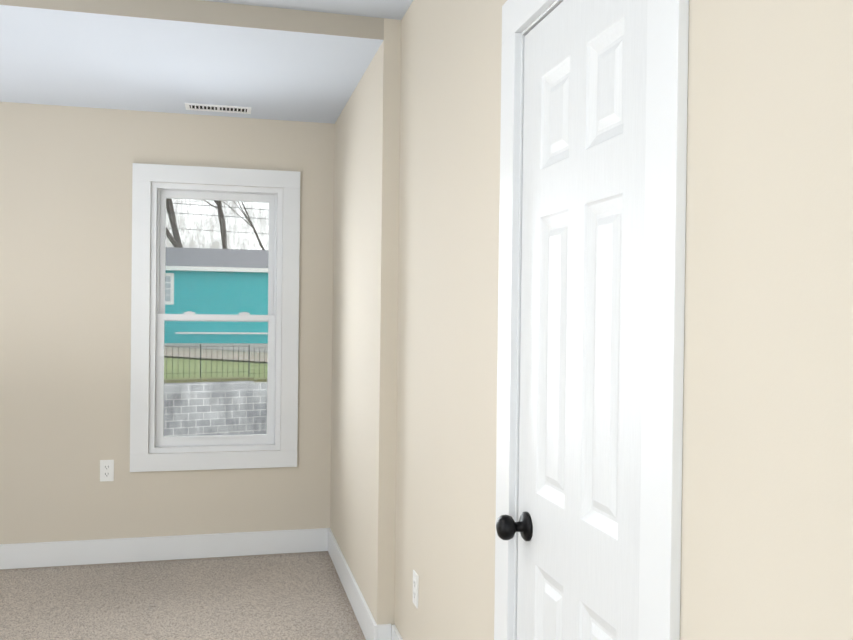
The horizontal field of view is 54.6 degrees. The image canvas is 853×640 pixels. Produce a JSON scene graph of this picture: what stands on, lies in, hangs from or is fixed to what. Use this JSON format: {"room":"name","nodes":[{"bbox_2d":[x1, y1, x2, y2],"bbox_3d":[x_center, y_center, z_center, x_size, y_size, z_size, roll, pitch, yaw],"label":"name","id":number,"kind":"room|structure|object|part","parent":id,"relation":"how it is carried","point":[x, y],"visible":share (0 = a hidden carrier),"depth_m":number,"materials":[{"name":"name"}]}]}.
{"room":"empty bedroom","nodes":[
{"label":"empty bedroom","id":0,"kind":"room"},
{"bbox_2d":[0,102,334,543],"bbox_3d":[-2.220,-0.018,4.442,3.790,2.650,0.200,1,0,-14],"label":"wall","id":1,"kind":"structure","parent":0,"point":[65,259],"depth_m":4.46,"materials":[{"name":"paint"}]},
{"bbox_2d":[100,460,113,481],"bbox_3d":[-1.726,0.813,4.465,0.070,0.115,0.007,1,0,-14],"label":"electrical outlet","id":2,"kind":"object","parent":1,"relation":"attached to","point":[106,470],"visible":1,"depth_m":4.46,"materials":[{"name":"white plastic"}]},
{"bbox_2d":[0,528,323,568],"bbox_3d":[-2.191,1.244,4.353,3.370,0.130,0.014,1,0,-14],"label":"baseboard","id":3,"kind":"structure","parent":1,"relation":"attached to","point":[69,553],"depth_m":4.52,"materials":[{"name":"white wood"}]},
{"bbox_2d":[130,163,299,471],"bbox_3d":[-1.191,-0.009,4.704,0.900,1.673,0.258,1,0,-14],"label":"window","id":4,"kind":"structure","parent":1,"relation":"in","point":[151,192],"depth_m":4.61,"materials":[{"name":"white plastic"}]},
{"bbox_3d":[-1.183,-0.013,4.671,0.574,1.337,0.041,1,0,-14],"label":"glass","id":5,"kind":"part","parent":4,"relation":"part of","materials":[{"name":"clear glass"}]},
{"bbox_2d":[0,551,365,639],"bbox_3d":[-1.309,1.391,1.658,4.270,0.100,6.070,1,0,-14],"label":"floor","id":6,"kind":"structure","parent":0,"point":[294,596],"depth_m":3.90,"materials":[{"name":"carpet"}]},
{"bbox_2d":[0,0,383,123],"bbox_3d":[-1.998,-1.233,3.603,3.400,0.200,1.510,1,0,-14],"label":"ceiling","id":7,"kind":"structure","parent":0,"point":[175,56],"depth_m":3.51,"materials":[{"name":"paint"}]},
{"bbox_2d":[185,103,251,113],"bbox_3d":[-1.107,-1.126,4.402,0.340,0.006,0.130,1,0,-14],"label":"ceiling vent","id":8,"kind":"object","parent":7,"relation":"in","point":[217,108],"visible":0.98,"depth_m":4.40,"materials":[{"name":"white metal"}]},
{"bbox_2d":[202,0,412,19],"bbox_3d":[-1.286,-1.287,0.832,3.470,0.200,4.210,1,0,-14],"label":"ceiling","id":9,"kind":"structure","parent":0,"point":[393,9],"depth_m":3.15,"materials":[{"name":"paint"}]},
{"bbox_2d":[330,18,400,633],"bbox_3d":[-0.269,0.009,4.037,0.190,2.650,1.510,1,0,-14],"label":"wall","id":10,"kind":"structure","parent":0,"point":[365,319],"depth_m":3.55,"materials":[{"name":"paint"}]},
{"bbox_2d":[324,528,387,639],"bbox_3d":[-0.371,1.268,4.009,0.036,0.130,1.504,1,0,-14],"label":"baseboard","id":11,"kind":"structure","parent":10,"relation":"attached to","point":[371,631],"depth_m":3.80,"materials":[{"name":"white wood"}]},
{"bbox_2d":[394,0,852,639],"bbox_3d":[0.442,-0.002,1.267,0.120,2.735,4.210,1,0,-14],"label":"wall","id":12,"kind":"structure","parent":0,"point":[768,452],"depth_m":1.16,"materials":[{"name":"paint"}]},
{"bbox_2d":[384,623,402,639],"bbox_3d":[0.012,1.284,2.682,0.020,0.130,1.285,1,0,-14],"label":"baseboard","id":13,"kind":"structure","parent":12,"relation":"attached to","point":[395,635],"depth_m":3.28,"materials":[{"name":"white wood"}]},
{"bbox_2d":[412,570,418,608],"bbox_3d":[-0.040,0.956,2.938,0.007,0.115,0.070,1,0,-14],"label":"electrical outlet","id":14,"kind":"object","parent":12,"relation":"attached to","point":[415,587],"visible":1,"depth_m":2.92,"materials":[{"name":"white plastic"}]},
{"bbox_2d":[496,0,647,639],"bbox_3d":[0.271,0.339,1.638,0.108,1.998,0.616,1,0,-14],"label":"door","id":15,"kind":"structure","parent":12,"relation":"in","point":[576,526],"depth_m":1.61,"materials":[{"name":"white wood"}]},
{"bbox_3d":[0.195,0.469,1.873,0.073,0.066,0.066,1,0,-14],"label":"knob","id":16,"kind":"part","parent":15,"relation":"part of","materials":[{"name":"black metal"}]},
{"bbox_2d":[494,0,688,639],"bbox_3d":[0.337,0.298,1.653,0.139,2.125,0.820,1,0,-14],"label":"door frame","id":17,"kind":"structure","parent":12,"relation":"attached to","point":[663,309],"depth_m":1.30,"materials":[{"name":"white wood"}]},
{"label":"outside","id":18,"kind":"structure","parent":0,"visible":0},
{"bbox_2d":[164,346,267,361],"bbox_3d":[-5.018,1.428,32.309,14.600,0.730,10.880,1,0,-14],"label":"dirt","id":19,"kind":"object","parent":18,"point":[229,353],"depth_m":30.62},
{"bbox_2d":[166,199,268,249],"bbox_3d":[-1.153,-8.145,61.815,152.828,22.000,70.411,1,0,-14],"label":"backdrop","id":20,"kind":"structure","parent":18,"point":[214,245],"depth_m":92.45,"materials":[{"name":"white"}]},
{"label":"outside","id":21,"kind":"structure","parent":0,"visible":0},
{"bbox_2d":[164,356,267,378],"bbox_3d":[-7.310,1.356,78.554,180.000,1.280,109.700,0,1,-29],"label":"lawn","id":22,"kind":"structure","parent":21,"point":[179,363],"depth_m":21.70,"materials":[{"name":"green plant"}]},
{"bbox_2d":[166,198,182,247],"bbox_3d":[-16.945,-7.603,52.593,9.984,17.979,9.789,1,0,-14],"label":"tree","id":23,"kind":"object","parent":22,"relation":"on","point":[170,208],"depth_m":50.66,"materials":[{"name":"grey plant"}]},
{"bbox_2d":[175,200,227,248],"bbox_3d":[-14.026,-7.812,56.136,9.023,18.350,12.550,1,0,-14],"label":"tree","id":24,"kind":"object","parent":22,"relation":"on","point":[223,228],"depth_m":54.67,"materials":[{"name":"grey plant"}]},
{"bbox_2d":[164,247,267,352],"bbox_3d":[-14.708,-3.384,37.316,25.850,11.750,11.200,1,0,-14],"label":"house","id":25,"kind":"structure","parent":22,"relation":"on","point":[194,264],"depth_m":36.93,"materials":[{"name":"teal"}]},
{"bbox_2d":[165,344,267,378],"bbox_3d":[-2.605,1.235,18.491,38.014,1.440,0.020,0,1,-29],"label":"fence","id":26,"kind":"object","parent":22,"relation":"on","point":[172,373],"depth_m":17.46,"materials":[{"name":"black metal"}]},
{"bbox_2d":[223,201,264,249],"bbox_3d":[-13.108,-6.529,68.593,12.084,16.386,9.276,1,0,-14],"label":"tree","id":27,"kind":"object","parent":22,"relation":"on","point":[252,226],"depth_m":68.24,"materials":[{"name":"grey plant"}]},
{"bbox_2d":[166,202,265,233],"bbox_3d":[-10.383,-4.043,27.547,90.002,1.787,0.018,0,1,-29],"label":"wires","id":28,"kind":"object","parent":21,"point":[216,215],"depth_m":29.19,"materials":[{"name":"grey metal"}]},
{"bbox_3d":[-3.302,2.224,68.731,210.000,0.200,126.180,1,0,-14],"label":"pavement","id":29,"kind":"object","parent":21,"visible":0},
{"bbox_2d":[163,377,266,436],"bbox_3d":[1.851,1.918,20.761,100.000,1.312,0.326,0,1,-29],"label":"blocks","id":30,"kind":"object","parent":29,"relation":"on","point":[186,410],"depth_m":17.14,"materials":[{"name":"concrete"}]}
]}

